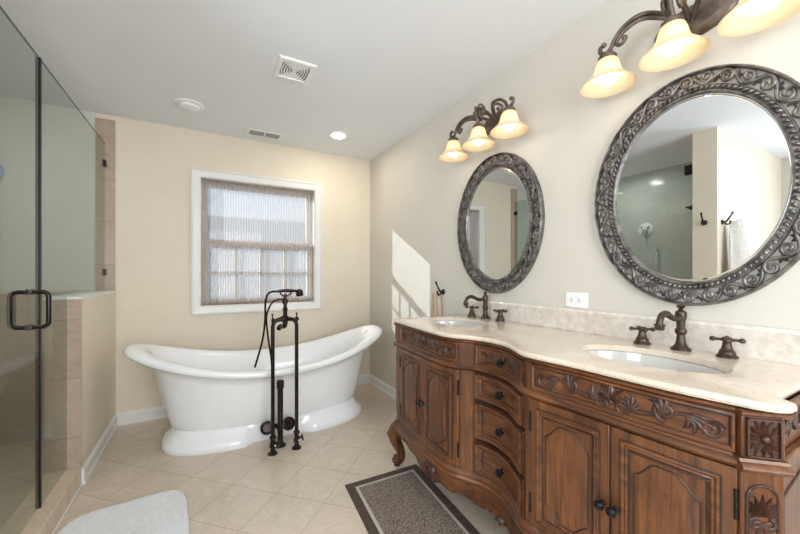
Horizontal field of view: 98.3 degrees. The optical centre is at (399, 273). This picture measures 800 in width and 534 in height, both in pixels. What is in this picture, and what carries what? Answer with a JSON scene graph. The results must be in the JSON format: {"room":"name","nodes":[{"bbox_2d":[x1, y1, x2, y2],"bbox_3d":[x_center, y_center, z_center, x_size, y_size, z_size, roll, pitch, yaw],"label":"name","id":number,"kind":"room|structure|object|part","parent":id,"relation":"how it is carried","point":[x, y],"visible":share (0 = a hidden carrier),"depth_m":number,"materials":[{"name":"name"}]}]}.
{"room":"bathroom","nodes":[
{"label":"bathroom","id":0,"kind":"room"},
{"bbox_2d":[82,292,115,465],"bbox_3d":[-2.089,0.672,2.318,0.140,1.055,0.868,0,0,-30],"label":"wall","id":1,"kind":"structure","parent":0,"point":[98,312],"depth_m":2.24,"materials":[{"name":"beige paint"}]},
{"bbox_2d":[0,467,80,533],"bbox_3d":[-1.579,1.147,1.398,0.160,0.107,1.210,0,0,-30],"label":"shower curb","id":2,"kind":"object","parent":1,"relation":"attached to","point":[59,488],"depth_m":1.64,"materials":[{"name":"beige tile"}]},
{"bbox_2d":[35,56,106,508],"bbox_3d":[-1.988,0.042,2.151,0.024,2.097,1.256,0,0,-30],"label":"glass panel","id":3,"kind":"object","parent":2,"relation":"on","point":[38,61],"visible":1,"depth_m":1.60,"materials":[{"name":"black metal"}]},
{"bbox_2d":[44,299,81,473],"bbox_3d":[-1.878,0.672,1.931,0.155,1.055,0.012,0,0,-30],"label":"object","id":4,"kind":"structure","parent":1,"relation":"attached to","point":[63,337],"depth_m":1.93,"materials":[{"name":"beige tile"}]},
{"bbox_2d":[52,483,81,533],"bbox_3d":[-1.508,1.194,1.438,0.005,0.012,1.210,0,0,-30],"label":"trim","id":5,"kind":"structure","parent":1,"relation":"attached to","point":[77,491],"depth_m":1.74,"materials":[{"name":"white paint"}]},
{"bbox_2d":[43,290,115,299],"bbox_3d":[-2.088,0.139,2.302,0.160,0.013,0.871,0,0,-30],"label":"trim","id":6,"kind":"structure","parent":1,"relation":"attached to","point":[80,295],"depth_m":2.13,"materials":[{"name":"white paint"}]},
{"bbox_2d":[81,414,117,484],"bbox_3d":[-2.017,1.150,2.350,0.018,0.100,0.882,0,0,-30],"label":"baseboard","id":7,"kind":"structure","parent":1,"relation":"attached to","point":[96,453],"depth_m":2.23,"materials":[{"name":"white paint"}]},
{"bbox_2d":[0,96,369,445],"bbox_3d":[-2.084,-0.020,2.898,3.950,2.440,0.162,0,0,-30],"label":"wall","id":8,"kind":"structure","parent":0,"point":[154,162],"depth_m":2.81,"materials":[{"name":"beige paint"}]},
{"bbox_2d":[0,165,3,176],"bbox_3d":[-2.818,-0.635,2.379,0.138,0.271,0.042,0,0,-30],"label":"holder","id":9,"kind":"object","parent":8,"relation":"attached to","point":[1,166],"visible":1,"depth_m":2.40,"materials":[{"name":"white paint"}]},
{"bbox_2d":[95,117,114,290],"bbox_3d":[-2.293,-0.534,2.693,0.120,1.332,0.012,0,0,-30],"label":"trim","id":10,"kind":"structure","parent":8,"relation":"attached to","point":[105,128],"depth_m":2.69,"materials":[{"name":"beige tile"}]},
{"bbox_2d":[116,373,369,425],"bbox_3d":[-1.282,1.150,3.263,2.195,0.100,0.018,0,0,-30],"label":"baseboard","id":11,"kind":"structure","parent":8,"relation":"attached to","point":[153,413],"depth_m":2.81,"materials":[{"name":"white paint"}]},
{"bbox_2d":[191,167,321,315],"bbox_3d":[-1.331,-0.277,3.312,1.146,1.273,0.164,0,0,-30],"label":"window","id":12,"kind":"structure","parent":8,"relation":"in","point":[200,242],"depth_m":3.24,"materials":[{"name":"white paint"}]},
{"bbox_3d":[-1.360,-0.548,3.364,0.990,0.577,0.035,0,0,-30],"label":"sash","id":13,"kind":"part","parent":12,"relation":"part of","materials":[{"name":"white"}]},
{"bbox_3d":[-1.340,-0.009,3.329,0.990,0.582,0.035,0,0,-30],"label":"sash","id":14,"kind":"part","parent":12,"relation":"part of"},
{"bbox_2d":[201,178,312,304],"bbox_3d":[-1.313,-0.278,3.282,0.989,1.112,0.037,0,0,-30],"label":"pleated shade","id":15,"kind":"object","parent":12,"relation":"attached to","point":[201,178],"visible":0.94,"depth_m":3.25,"materials":[{"name":"white fabric"}]},
{"bbox_3d":[-1.316,0.270,3.287,0.989,0.016,0.025,0,0,-30],"label":"rail","id":16,"kind":"part","parent":15,"relation":"part of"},
{"bbox_3d":[-1.316,-0.826,3.287,0.989,0.016,0.025,0,0,-30],"label":"rail","id":17,"kind":"part","parent":15,"relation":"part of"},
{"bbox_2d":[0,383,509,533],"bbox_3d":[-0.767,1.250,0.674,4.050,0.100,5.330,0,0,-30],"label":"floor","id":18,"kind":"structure","parent":0,"point":[246,490],"depth_m":2.04,"materials":[{"name":"tile"}]},
{"bbox_2d":[58,489,189,533],"bbox_3d":[-1.186,1.187,1.454,0.538,0.024,0.849,0,0,-30],"label":"bath rug","id":19,"kind":"object","parent":18,"relation":"on","point":[164,512],"visible":1,"depth_m":1.66,"materials":[{"name":"white fabric"}]},
{"bbox_2d":[123,325,381,455],"bbox_3d":[-1.024,0.842,2.782,1.892,0.716,0.804,0,0,-30],"label":"bathtub","id":20,"kind":"object","parent":18,"relation":"on","point":[215,401],"visible":0.94,"depth_m":2.48,"materials":[{"name":"white ceramic"}]},
{"bbox_2d":[260,379,294,448],"bbox_3d":[-0.854,0.971,2.447,0.240,0.459,0.161,0,0,-30],"label":"drain pipe","id":21,"kind":"object","parent":18,"relation":"on","point":[288,423],"visible":0.88,"depth_m":2.41,"materials":[{"name":"brown metal"}]},
{"bbox_2d":[254,289,303,455],"bbox_3d":[-0.825,0.652,2.354,0.318,1.096,0.158,0,0,-30],"label":"tub filler","id":22,"kind":"object","parent":18,"relation":"on","point":[284,319],"visible":1,"depth_m":2.30,"materials":[{"name":"brown metal"}]},
{"bbox_3d":[-0.809,0.354,2.379,0.038,0.086,0.131,0,0,-44],"label":"spout","id":23,"kind":"part","parent":22,"relation":"part of","materials":[{"name":"brown metal"}]},
{"bbox_2d":[345,464,479,533],"bbox_3d":[0.094,1.195,1.630,0.466,0.009,0.975,0,0,-25],"label":"mat","id":24,"kind":"object","parent":18,"relation":"on","point":[405,500],"visible":1,"depth_m":1.77,"materials":[{"name":"grey fabric"}]},
{"bbox_2d":[387,322,799,533],"bbox_3d":[0.581,0.750,1.557,0.628,0.899,1.768,0,0,-30],"label":"vanity cabinet","id":25,"kind":"object","parent":18,"relation":"on","point":[542,447],"visible":0.84,"depth_m":1.07,"materials":[{"name":"wood"}]},
{"bbox_3d":[-0.001,1.043,2.164,0.150,0.292,0.100,0,0,16],"label":"leg","id":26,"kind":"part","parent":25,"relation":"part of","materials":[{"name":"brown wood"}]},
{"bbox_3d":[0.018,0.640,2.135,0.066,0.650,0.077,0,0,14],"label":"corner post","id":27,"kind":"part","parent":25,"relation":"part of","materials":[{"name":"brown wood"}]},
{"bbox_3d":[0.057,0.664,1.932,0.007,0.390,0.215,0,0,-25],"label":"frame moulding","id":28,"kind":"part","parent":25,"relation":"part of","materials":[{"name":"brown wood"}]},
{"bbox_3d":[0.057,0.662,1.932,0.005,0.318,0.146,0,0,-25],"label":"raised panel","id":29,"kind":"part","parent":25,"relation":"part of","materials":[{"name":"brown wood"}]},
{"bbox_3d":[0.066,0.664,1.937,0.015,0.446,0.271,0,0,-25],"label":"door","id":30,"kind":"part","parent":25,"relation":"part of","materials":[{"name":"brown wood"}]},
{"bbox_3d":[0.126,0.362,1.814,0.034,0.088,0.535,0,0,-29],"label":"frame moulding","id":31,"kind":"part","parent":25,"relation":"part of","materials":[{"name":"brown wood"}]},
{"bbox_3d":[0.176,0.662,1.686,0.009,0.318,0.146,0,0,-30],"label":"raised panel","id":32,"kind":"part","parent":25,"relation":"part of","materials":[{"name":"brown wood"}]},
{"bbox_3d":[0.179,0.664,1.687,0.018,0.390,0.214,0,0,-31],"label":"frame moulding","id":33,"kind":"part","parent":25,"relation":"part of","materials":[{"name":"brown wood"}]},
{"bbox_3d":[0.191,0.664,1.693,0.034,0.446,0.271,0,0,-33],"label":"door","id":34,"kind":"part","parent":25,"relation":"part of","materials":[{"name":"brown wood"}]},
{"bbox_3d":[0.376,0.915,1.431,0.118,0.050,1.550,0,0,-30],"label":"moulding","id":35,"kind":"part","parent":25,"relation":"part of","materials":[{"name":"brown wood"}]},
{"bbox_3d":[0.408,0.820,1.408,0.053,0.132,0.303,0,0,-21],"label":"frame moulding","id":36,"kind":"part","parent":25,"relation":"part of","materials":[{"name":"brown wood"}]},
{"bbox_3d":[0.408,0.654,1.408,0.053,0.148,0.303,0,0,-21],"label":"frame moulding","id":37,"kind":"part","parent":25,"relation":"part of","materials":[{"name":"brown wood"}]},
{"bbox_3d":[0.408,0.501,1.408,0.053,0.106,0.303,0,0,-21],"label":"frame moulding","id":38,"kind":"part","parent":25,"relation":"part of","materials":[{"name":"brown wood"}]},
{"bbox_3d":[0.412,0.362,1.410,0.051,0.088,0.310,0,0,-21],"label":"frame moulding","id":39,"kind":"part","parent":25,"relation":"part of","materials":[{"name":"brown wood"}]},
{"bbox_3d":[0.411,0.820,1.424,0.034,0.034,0.034,0,0,-30],"label":"knob","id":40,"kind":"part","parent":25,"relation":"part of","materials":[{"name":"black metal"}]},
{"bbox_3d":[0.411,0.654,1.424,0.034,0.034,0.034,0,0,-30],"label":"knob","id":41,"kind":"part","parent":25,"relation":"part of","materials":[{"name":"black metal"}]},
{"bbox_3d":[0.416,0.501,1.412,0.055,0.118,0.318,0,0,-21],"label":"drawer","id":42,"kind":"part","parent":25,"relation":"part of","materials":[{"name":"brown wood"}]},
{"bbox_3d":[0.411,0.501,1.424,0.034,0.034,0.034,0,0,-30],"label":"knob","id":43,"kind":"part","parent":25,"relation":"part of","materials":[{"name":"black metal"}]},
{"bbox_3d":[0.417,0.362,1.413,0.053,0.088,0.318,0,0,-21],"label":"drawer","id":44,"kind":"part","parent":25,"relation":"part of","materials":[{"name":"brown wood"}]},
{"bbox_3d":[0.416,0.820,1.412,0.055,0.144,0.318,0,0,-21],"label":"drawer","id":45,"kind":"part","parent":25,"relation":"part of","materials":[{"name":"brown wood"}]},
{"bbox_3d":[0.416,0.654,1.412,0.055,0.160,0.318,0,0,-21],"label":"drawer","id":46,"kind":"part","parent":25,"relation":"part of","materials":[{"name":"brown wood"}]},
{"bbox_3d":[0.411,0.366,1.413,0.034,0.032,0.032,0,0,-30],"label":"knob","id":47,"kind":"part","parent":25,"relation":"part of","materials":[{"name":"black metal"}]},
{"bbox_3d":[0.378,0.424,1.432,0.114,0.029,1.550,0,0,-30],"label":"waist moulding","id":48,"kind":"part","parent":25,"relation":"part of","materials":[{"name":"brown wood"}]},
{"bbox_3d":[0.532,0.662,1.113,0.006,0.318,0.141,0,0,-35],"label":"raised panel","id":49,"kind":"part","parent":25,"relation":"part of","materials":[{"name":"brown wood"}]},
{"bbox_3d":[0.532,0.664,1.113,0.010,0.390,0.209,0,0,-35],"label":"frame moulding","id":50,"kind":"part","parent":25,"relation":"part of","materials":[{"name":"brown wood"}]},
{"bbox_3d":[0.379,0.308,1.433,0.112,0.014,1.550,0,0,-30],"label":"moulding","id":51,"kind":"part","parent":25,"relation":"part of","materials":[{"name":"brown wood"}]},
{"bbox_3d":[0.540,0.664,1.118,0.019,0.446,0.266,0,0,-34],"label":"door","id":52,"kind":"part","parent":25,"relation":"part of","materials":[{"name":"brown wood"}]},
{"bbox_2d":[394,299,799,413],"bbox_3d":[0.591,0.236,1.556,0.616,0.126,1.680,0,0,-30],"label":"countertop","id":53,"kind":"structure","parent":25,"relation":"on","point":[766,372],"depth_m":1.20,"materials":[{"name":"beige stone"}]},
{"bbox_2d":[431,321,484,326],"bbox_3d":[0.331,0.365,2.003,0.312,0.131,0.452,0,0,-30],"label":"sink basin","id":54,"kind":"object","parent":53,"relation":"in","point":[453,323],"visible":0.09,"depth_m":2.17,"materials":[{"name":"ceramic"}]},
{"bbox_2d":[463,292,506,320],"bbox_3d":[0.474,0.195,2.107,0.214,0.165,0.326,0,0,-30],"label":"sink faucet","id":55,"kind":"object","parent":53,"relation":"on","point":[484,298],"visible":1,"depth_m":2.12,"materials":[{"name":"brown metal"}]},
{"bbox_3d":[0.467,0.244,2.249,0.057,0.067,0.057,0,0,-30],"label":"handle","id":56,"kind":"part","parent":55,"relation":"part of","materials":[{"name":"brown metal"}]},
{"bbox_3d":[0.453,0.161,2.099,0.170,0.065,0.033,0,0,-30],"label":"spout","id":57,"kind":"part","parent":55,"relation":"part of","materials":[{"name":"brown metal"}]},
{"bbox_3d":[0.589,0.244,2.034,0.057,0.067,0.057,0,0,-30],"label":"handle","id":58,"kind":"part","parent":55,"relation":"part of","materials":[{"name":"brown metal"}]},
{"bbox_3d":[0.589,0.219,2.034,0.068,0.017,0.068,0,0,-2],"label":"cross arm","id":59,"kind":"part","parent":55,"relation":"part of","materials":[{"name":"brown metal"}]},
{"bbox_2d":[586,350,724,373],"bbox_3d":[0.825,0.365,1.157,0.312,0.131,0.452,0,0,-30],"label":"sink basin","id":60,"kind":"object","parent":53,"relation":"in","point":[653,361],"visible":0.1,"depth_m":1.26,"materials":[{"name":"ceramic"}]},
{"bbox_2d":[629,304,745,358],"bbox_3d":[0.968,0.195,1.225,0.214,0.165,0.334,0,0,-30],"label":"sink faucet","id":61,"kind":"object","parent":53,"relation":"on","point":[726,351],"visible":1,"depth_m":1.24,"materials":[{"name":"brown metal"}]},
{"bbox_3d":[0.959,0.244,1.371,0.057,0.067,0.057,0,0,-30],"label":"handle","id":62,"kind":"part","parent":61,"relation":"part of","materials":[{"name":"brown metal"}]},
{"bbox_3d":[0.959,0.219,1.371,0.068,0.017,0.068,0,0,-25],"label":"cross arm","id":63,"kind":"part","parent":61,"relation":"part of","materials":[{"name":"brown metal"}]},
{"bbox_3d":[0.947,0.161,1.217,0.170,0.065,0.033,0,0,-30],"label":"spout","id":64,"kind":"part","parent":61,"relation":"part of","materials":[{"name":"brown metal"}]},
{"bbox_3d":[1.085,0.244,1.148,0.057,0.067,0.057,0,0,-30],"label":"handle","id":65,"kind":"part","parent":61,"relation":"part of","materials":[{"name":"brown metal"}]},
{"bbox_3d":[1.085,0.219,1.148,0.068,0.017,0.068,0,0,-2],"label":"cross arm","id":66,"kind":"part","parent":61,"relation":"part of","materials":[{"name":"brown metal"}]},
{"bbox_3d":[0.583,0.674,1.008,0.034,0.028,0.028,0,0,-30],"label":"knob","id":67,"kind":"part","parent":25,"relation":"part of","materials":[{"name":"black metal"}]},
{"bbox_3d":[0.601,0.674,0.979,0.034,0.028,0.028,0,0,-30],"label":"knob","id":68,"kind":"part","parent":25,"relation":"part of","materials":[{"name":"black metal"}]},
{"bbox_3d":[0.612,0.362,1.003,0.016,0.088,0.528,0,0,-34],"label":"frame moulding","id":69,"kind":"part","parent":25,"relation":"part of","materials":[{"name":"brown wood"}]},
{"bbox_3d":[0.678,0.662,0.886,0.007,0.318,0.143,0,0,-34],"label":"raised panel","id":70,"kind":"part","parent":25,"relation":"part of","materials":[{"name":"brown wood"}]},
{"bbox_3d":[0.679,0.664,0.887,0.011,0.390,0.212,0,0,-35],"label":"frame moulding","id":71,"kind":"part","parent":25,"relation":"part of","materials":[{"name":"brown wood"}]},
{"bbox_3d":[0.689,0.664,0.892,0.021,0.446,0.269,0,0,-35],"label":"door","id":72,"kind":"part","parent":25,"relation":"part of","materials":[{"name":"brown wood"}]},
{"bbox_3d":[0.807,0.640,0.792,0.079,0.650,0.066,0,0,15],"label":"corner post","id":73,"kind":"part","parent":25,"relation":"part of","materials":[{"name":"brown wood"}]},
{"bbox_3d":[0.804,0.424,0.781,0.091,0.029,0.078,0,0,15],"label":"moulding","id":74,"kind":"part","parent":25,"relation":"part of","materials":[{"name":"brown wood"}]},
{"bbox_3d":[0.804,0.308,0.782,0.091,0.014,0.076,0,0,15],"label":"moulding","id":75,"kind":"part","parent":25,"relation":"part of","materials":[{"name":"brown wood"}]},
{"bbox_3d":[1.034,0.640,0.900,0.486,0.650,0.023,0,0,-30],"label":"panel","id":76,"kind":"part","parent":25,"relation":"part of","materials":[{"name":"brown wood"}]},
{"bbox_3d":[1.040,0.424,0.880,0.496,0.028,0.018,0,0,-30],"label":"moulding","id":77,"kind":"part","parent":25,"relation":"part of","materials":[{"name":"brown wood"}]},
{"bbox_3d":[1.038,0.308,0.882,0.496,0.014,0.012,0,0,-30],"label":"moulding","id":78,"kind":"part","parent":25,"relation":"part of","materials":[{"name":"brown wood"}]},
{"bbox_2d":[0,0,605,160],"bbox_3d":[-0.767,-1.300,0.674,4.050,0.120,5.330,0,0,-30],"label":"ceiling","id":79,"kind":"structure","parent":0,"point":[385,69],"depth_m":1.97,"materials":[{"name":"paint"}]},
{"bbox_2d":[173,98,203,111],"bbox_3d":[-1.549,-1.220,2.542,0.195,0.040,0.195,0,0,-30],"label":"smoke detector","id":80,"kind":"object","parent":79,"relation":"attached to","point":[188,105],"visible":1,"depth_m":2.50,"materials":[{"name":"white plastic"}]},
{"bbox_2d":[244,128,283,139],"bbox_3d":[-1.203,-1.235,3.074,0.316,0.010,0.135,0,0,-30],"label":"ceiling vent","id":81,"kind":"object","parent":79,"relation":"in","point":[249,131],"visible":1,"depth_m":3.07,"materials":[{"name":"white plastic"}]},
{"bbox_2d":[272,55,316,84],"bbox_3d":[-0.644,-1.234,2.112,0.216,0.012,0.233,0,0,-30],"label":"ceiling vent","id":82,"kind":"object","parent":79,"relation":"in","point":[287,68],"visible":1,"depth_m":2.09,"materials":[{"name":"white plastic"}]},
{"bbox_2d":[279,61,309,80],"bbox_3d":[-0.644,-1.236,2.112,0.160,0.005,0.176,0,0,-30],"label":"grille","id":83,"kind":"object","parent":82,"relation":"attached to","point":[288,70],"depth_m":2.11,"materials":[{"name":"white plastic"}]},
{"bbox_2d":[328,131,347,139],"bbox_3d":[-0.552,-1.230,3.095,0.179,0.020,0.179,0,0,-30],"label":"recessed light","id":84,"kind":"object","parent":79,"relation":"in","point":[339,135],"visible":1,"depth_m":3.07,"materials":[{"name":"white plastic"}]},
{"bbox_2d":[370,0,799,388],"bbox_3d":[0.960,-0.020,1.653,0.120,2.440,5.330,0,0,-30],"label":"wall","id":85,"kind":"structure","parent":0,"point":[416,196],"depth_m":1.80,"materials":[{"name":"paint"}]},
{"bbox_2d":[369,374,395,400],"bbox_3d":[0.912,1.150,1.597,0.018,0.100,5.080,0,0,-30],"label":"baseboard","id":86,"kind":"structure","parent":85,"relation":"attached to","point":[379,384],"depth_m":3.50,"materials":[{"name":"white paint"}]},
{"bbox_2d":[435,281,444,295],"bbox_3d":[0.297,0.113,2.622,0.078,0.110,0.044,0,0,-30],"label":"robe hook","id":87,"kind":"object","parent":85,"relation":"attached to","point":[442,291],"visible":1,"depth_m":2.62,"materials":[{"name":"brown metal"}]},
{"bbox_2d":[431,293,442,315],"bbox_3d":[0.278,0.325,2.692,0.038,0.350,0.171,0,0,-30],"label":"hanging towel","id":88,"kind":"object","parent":87,"relation":"hanging from","point":[436,306],"visible":0.49,"depth_m":2.67,"materials":[{"name":"beige fabric"}]},
{"bbox_2d":[438,96,528,161],"bbox_3d":[0.496,-0.884,2.081,0.264,0.244,0.676,0,0,-30],"label":"vanity light","id":89,"kind":"object","parent":85,"relation":"attached to","point":[503,124],"visible":1,"depth_m":2.05,"materials":[{"name":"beige glass"}]},
{"bbox_3d":[0.351,-0.816,2.272,0.200,0.110,0.200,0,0,-30],"label":"lamp shade","id":90,"kind":"part","parent":89,"relation":"part of","materials":[{"name":"beige glass"}]},
{"bbox_3d":[0.351,-0.797,2.272,0.062,0.066,0.062,0,0,-30],"label":"bulb","id":91,"kind":"part","parent":89,"relation":"part of","materials":[{"name":"white glass"}]},
{"bbox_3d":[0.468,-0.816,2.065,0.200,0.110,0.200,0,0,-30],"label":"lamp shade","id":92,"kind":"part","parent":89,"relation":"part of","materials":[{"name":"beige glass"}]},
{"bbox_3d":[0.468,-0.797,2.065,0.062,0.066,0.062,0,0,-30],"label":"bulb","id":93,"kind":"part","parent":89,"relation":"part of","materials":[{"name":"white glass"}]},
{"bbox_3d":[0.514,-0.943,2.091,0.167,0.126,0.553,0,0,-30],"label":"arm","id":94,"kind":"part","parent":89,"relation":"part of","materials":[{"name":"grey metal"}]},
{"bbox_3d":[0.585,-0.797,1.858,0.062,0.066,0.062,0,0,-30],"label":"bulb","id":95,"kind":"part","parent":89,"relation":"part of","materials":[{"name":"white glass"}]},
{"bbox_3d":[0.585,-0.816,1.858,0.200,0.110,0.200,0,0,-30],"label":"lamp shade","id":96,"kind":"part","parent":89,"relation":"part of","materials":[{"name":"beige glass"}]},
{"bbox_2d":[457,152,544,292],"bbox_3d":[0.589,-0.309,2.154,0.027,0.866,0.708,0,0,-30],"label":"oval mirror","id":97,"kind":"object","parent":85,"relation":"attached to","point":[499,225],"visible":1,"depth_m":2.11,"materials":[{"name":"grey metal"}]},
{"bbox_2d":[468,168,528,278],"bbox_3d":[0.597,-0.309,2.159,0.006,0.714,0.550,0,0,-30],"label":"mirror glass","id":98,"kind":"object","parent":97,"relation":"attached to","point":[498,199],"depth_m":2.13,"materials":[{"name":"silver metal"}]},
{"bbox_2d":[565,292,587,308],"bbox_3d":[0.862,0.130,1.693,0.011,0.074,0.117,0,0,-30],"label":"wall outlet","id":99,"kind":"object","parent":85,"relation":"attached to","point":[572,299],"visible":1,"depth_m":1.69,"materials":[{"name":"white plastic"}]},
{"bbox_2d":[568,297,574,302],"bbox_3d":[0.849,0.130,1.713,0.004,0.032,0.032,0,0,-30],"label":"socket","id":100,"kind":"object","parent":99,"relation":"attached to","point":[570,299],"depth_m":1.71,"materials":[{"name":"white plastic"}]},
{"bbox_2d":[576,297,581,303],"bbox_3d":[0.869,0.130,1.678,0.004,0.032,0.032,0,0,-30],"label":"socket","id":101,"kind":"object","parent":99,"relation":"attached to","point":[578,299],"depth_m":1.68,"materials":[{"name":"white plastic"}]},
{"bbox_2d":[465,299,799,364],"bbox_3d":[0.851,0.226,1.700,0.022,0.105,1.600,0,0,-30],"label":"backsplash","id":102,"kind":"structure","parent":85,"relation":"attached to","point":[782,345],"depth_m":1.36,"materials":[{"name":"stone"}]},
{"bbox_2d":[580,0,799,97],"bbox_3d":[0.980,-0.884,1.225,0.264,0.244,0.648,0,0,-30],"label":"vanity light","id":103,"kind":"object","parent":85,"relation":"attached to","point":[679,41],"visible":1,"depth_m":1.22,"materials":[{"name":"beige glass"}]},
{"bbox_3d":[0.842,-0.797,1.405,0.062,0.066,0.062,0,0,-30],"label":"bulb","id":104,"kind":"part","parent":103,"relation":"part of","materials":[{"name":"white glass"}]},
{"bbox_3d":[0.842,-0.816,1.405,0.200,0.110,0.200,0,0,-30],"label":"lamp shade","id":105,"kind":"part","parent":103,"relation":"part of","materials":[{"name":"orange glass"}]},
{"bbox_3d":[0.998,-0.943,1.235,0.167,0.126,0.525,0,0,-30],"label":"arm","id":106,"kind":"part","parent":103,"relation":"part of","materials":[{"name":"grey metal"}]},
{"bbox_3d":[0.953,-0.797,1.210,0.062,0.066,0.062,0,0,-30],"label":"bulb","id":107,"kind":"part","parent":103,"relation":"part of","materials":[{"name":"white glass"}]},
{"bbox_3d":[0.953,-0.816,1.210,0.200,0.110,0.200,0,0,-30],"label":"lamp shade","id":108,"kind":"part","parent":103,"relation":"part of","materials":[{"name":"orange glass"}]},
{"bbox_3d":[1.063,-0.816,1.015,0.200,0.110,0.200,0,0,-30],"label":"lamp shade","id":109,"kind":"part","parent":103,"relation":"part of","materials":[{"name":"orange glass"}]},
{"bbox_3d":[1.063,-0.797,1.015,0.062,0.066,0.062,0,0,-30],"label":"bulb","id":110,"kind":"part","parent":103,"relation":"part of","materials":[{"name":"white glass"}]},
{"bbox_2d":[594,64,799,305],"bbox_3d":[1.077,-0.313,1.294,0.027,0.866,0.708,0,0,-30],"label":"oval mirror","id":111,"kind":"object","parent":85,"relation":"attached to","point":[703,192],"visible":1,"depth_m":1.25,"materials":[{"name":"grey metal"}]},
{"bbox_2d":[616,93,791,281],"bbox_3d":[1.085,-0.313,1.298,0.006,0.714,0.550,0,0,-30],"label":"mirror glass","id":112,"kind":"object","parent":111,"relation":"attached to","point":[704,182],"depth_m":1.25,"materials":[{"name":"silver metal"}]},
{"bbox_3d":[-1.890,-0.020,0.429,1.655,2.440,0.170,0,0,-30],"label":"wall partition","id":113,"kind":"structure","parent":0,"visible":0},
{"bbox_2d":[0,6,51,330],"bbox_3d":[-1.474,0.037,1.242,0.143,2.089,0.830,0,0,-30],"label":"shower door","id":114,"kind":"structure","parent":113,"relation":"attached to","point":[9,298],"depth_m":1.51,"materials":[{"name":"clear glass"}]},
{"bbox_3d":[-1.669,0.160,1.508,0.065,0.175,0.019,0,0,-30],"label":"handle","id":115,"kind":"part","parent":114,"relation":"part of","materials":[{"name":"black metal"}]},
{"bbox_3d":[-1.602,0.160,1.546,0.065,0.175,0.019,0,0,-30],"label":"handle","id":116,"kind":"part","parent":114,"relation":"part of","materials":[{"name":"black metal"}]},
{"label":"outside","id":117,"kind":"structure","parent":0,"visible":0},
{"bbox_3d":[-7.529,4.300,15.319,30.000,0.200,25.920,0,0,-30],"label":"ground","id":118,"kind":"structure","parent":117,"visible":0},
{"bbox_2d":[208,187,221,281],"bbox_3d":[-5.600,0.482,8.440,2.093,7.443,1.950,0,0,13],"label":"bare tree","id":119,"kind":"object","parent":118,"relation":"on","point":[208,187],"visible":0.02,"depth_m":8.71,"materials":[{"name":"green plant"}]},
{"bbox_2d":[208,216,305,298],"bbox_3d":[-4.000,1.000,14.974,11.000,6.400,6.800,0,0,-30],"label":"house","id":120,"kind":"structure","parent":118,"relation":"on","point":[220,259],"depth_m":11.69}
]}

